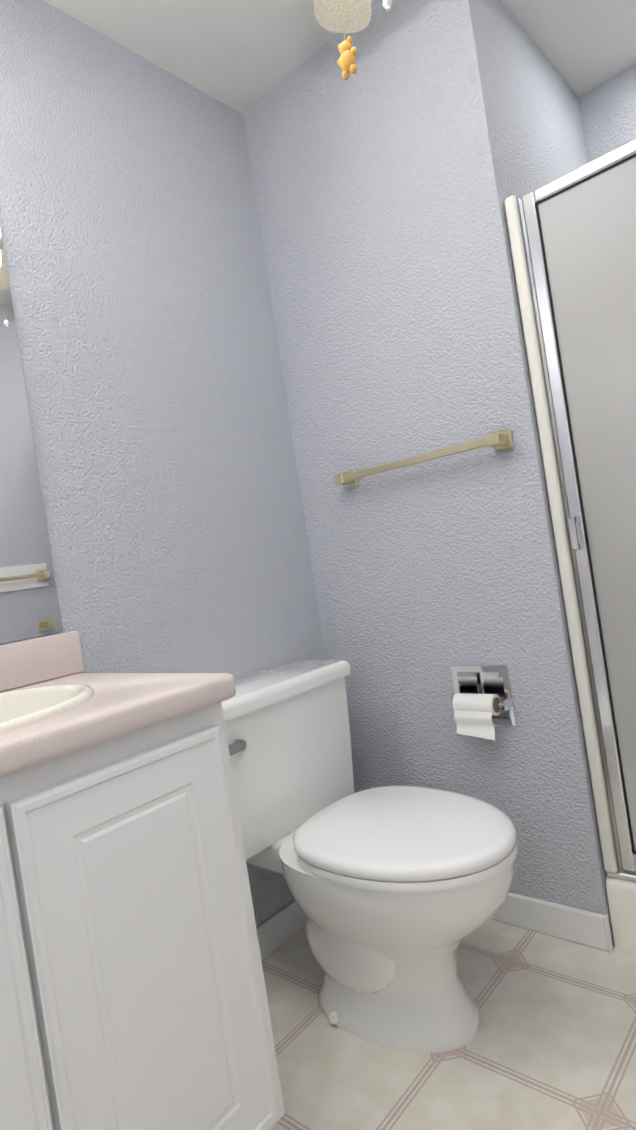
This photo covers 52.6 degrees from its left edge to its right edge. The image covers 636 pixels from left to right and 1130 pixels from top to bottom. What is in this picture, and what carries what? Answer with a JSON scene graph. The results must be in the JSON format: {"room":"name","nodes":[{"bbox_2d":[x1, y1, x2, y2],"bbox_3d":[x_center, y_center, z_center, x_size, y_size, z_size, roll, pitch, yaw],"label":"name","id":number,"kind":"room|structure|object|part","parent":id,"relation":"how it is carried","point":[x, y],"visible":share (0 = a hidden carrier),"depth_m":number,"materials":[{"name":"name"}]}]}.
{"room":"bathroom","nodes":[
{"label":"bathroom","id":0,"kind":"room"},
{"bbox_2d":[0,0,325,928],"bbox_3d":[-0.603,-0.119,1.465,0.100,2.440,1.780,-8,0,41],"label":"wall","id":1,"kind":"structure","parent":0,"point":[152,370],"depth_m":1.65,"materials":[{"name":"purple paint"}]},
{"bbox_2d":[0,227,62,643],"bbox_3d":[-0.848,-0.273,1.132,0.005,0.918,0.692,-8,0,41],"label":"vanity mirror","id":2,"kind":"object","parent":1,"relation":"attached to","point":[29,605],"visible":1,"depth_m":1.36,"materials":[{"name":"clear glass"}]},
{"bbox_2d":[257,901,306,960],"bbox_3d":[-0.132,0.999,1.724,0.013,0.085,0.810,-8,0,41],"label":"baseboard","id":3,"kind":"structure","parent":1,"relation":"attached to","point":[287,923],"depth_m":1.75,"materials":[{"name":"white paint"}]},
{"bbox_2d":[43,0,375,113],"bbox_3d":[-0.239,-1.435,0.782,1.830,0.060,3.660,-8,0,41],"label":"ceiling","id":4,"kind":"structure","parent":0,"point":[242,56],"depth_m":1.72,"materials":[{"name":"white paint"}]},
{"bbox_2d":[313,0,391,79],"bbox_3d":[0.039,-1.126,1.083,0.777,0.638,0.777,-9,0,-39],"label":"ceiling fan","id":5,"kind":"object","parent":4,"relation":"hanging from","point":[344,16],"visible":1,"depth_m":1.52,"materials":[{"name":"white"}]},
{"bbox_2d":[243,0,614,945],"bbox_3d":[0.233,-0.249,1.854,0.860,2.440,0.120,-8,0,41],"label":"wall","id":6,"kind":"structure","parent":0,"point":[383,178],"depth_m":1.71,"materials":[{"name":"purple paint"}]},
{"bbox_2d":[332,429,512,488],"bbox_3d":[0.255,-0.275,1.710,0.531,0.048,0.061,-8,0,41],"label":"towel rail","id":7,"kind":"object","parent":6,"relation":"attached to","point":[501,440],"visible":1,"depth_m":1.65,"materials":[{"name":"beige metal"}]},
{"bbox_2d":[449,666,515,739],"bbox_3d":[0.432,0.351,1.684,0.161,0.176,0.122,-8,0,41],"label":"toilet paper holder","id":8,"kind":"object","parent":6,"relation":"attached to","point":[481,703],"visible":0.83,"depth_m":1.66,"materials":[{"name":"silver metal"}]},
{"bbox_2d":[491,892,612,952],"bbox_3d":[0.416,0.914,1.766,0.734,0.085,0.017,-8,0,41],"label":"baseboard","id":9,"kind":"structure","parent":6,"relation":"attached to","point":[592,929],"depth_m":1.60,"materials":[{"name":"white paint"}]},
{"bbox_2d":[262,919,635,1129],"bbox_3d":[0.139,1.036,0.797,1.830,0.060,3.660,-8,0,41],"label":"floor","id":10,"kind":"structure","parent":0,"point":[551,1045],"depth_m":1.29,"materials":[{"name":"tile"}]},
{"bbox_2d":[0,631,284,1129],"bbox_3d":[-0.520,0.589,0.968,0.518,1.020,0.748,-8,0,41],"label":"bathroom vanity","id":11,"kind":"object","parent":10,"relation":"on","point":[133,995],"visible":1,"depth_m":0.92,"materials":[{"name":"white paint"}]},
{"bbox_2d":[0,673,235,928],"bbox_3d":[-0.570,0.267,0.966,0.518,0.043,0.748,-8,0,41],"label":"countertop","id":12,"kind":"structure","parent":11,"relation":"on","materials":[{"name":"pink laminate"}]},
{"bbox_2d":[222,660,517,1052],"bbox_3d":[0.098,0.634,1.482,0.747,0.740,0.518,-8,0,41],"label":"toilet","id":13,"kind":"object","parent":10,"relation":"on","point":[399,894],"visible":0.94,"depth_m":1.36,"materials":[{"name":"white ceramic"}]},
{"bbox_3d":[-0.193,0.410,1.435,0.023,0.026,0.078,-8,0,41],"label":"lever","id":14,"kind":"part","parent":13,"relation":"part of","materials":[{"name":"silver metal"}]},
{"bbox_3d":[-0.127,0.477,1.655,0.220,0.365,0.518,-8,0,41],"label":"tank","id":15,"kind":"part","parent":13,"relation":"part of","materials":[{"name":"white ceramic"}]},
{"bbox_3d":[0.185,0.580,1.399,0.495,0.048,0.402,-8,0,41],"label":"seat lid","id":16,"kind":"part","parent":13,"relation":"part of","materials":[{"name":"white plastic"}]},
{"bbox_2d":[504,138,635,951],"bbox_3d":[1.144,-0.083,1.542,0.862,1.840,0.791,-8,0,41],"label":"shower","id":17,"kind":"object","parent":10,"relation":"on","point":[572,235],"visible":1,"depth_m":1.50,"materials":[{"name":"grey glass"}]},
{"bbox_2d":[487,0,587,199],"bbox_3d":[0.809,-0.338,1.942,0.100,2.440,0.780,-8,0,41],"label":"wall","id":18,"kind":"structure","parent":0,"point":[543,120],"depth_m":1.77,"materials":[{"name":"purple paint"}]},
{"bbox_2d":[502,0,635,96],"bbox_3d":[0.917,-1.566,1.533,0.870,0.040,0.800,-8,0,41],"label":"ceiling","id":19,"kind":"structure","parent":0,"point":[584,46],"depth_m":1.85,"materials":[{"name":"white paint"}]},
{"bbox_2d":[578,64,635,161],"bbox_3d":[1.428,-0.432,1.845,0.970,2.440,0.100,-8,0,41],"label":"wall","id":20,"kind":"structure","parent":0,"point":[608,112],"depth_m":2.06,"materials":[{"name":"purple paint"}]}
]}

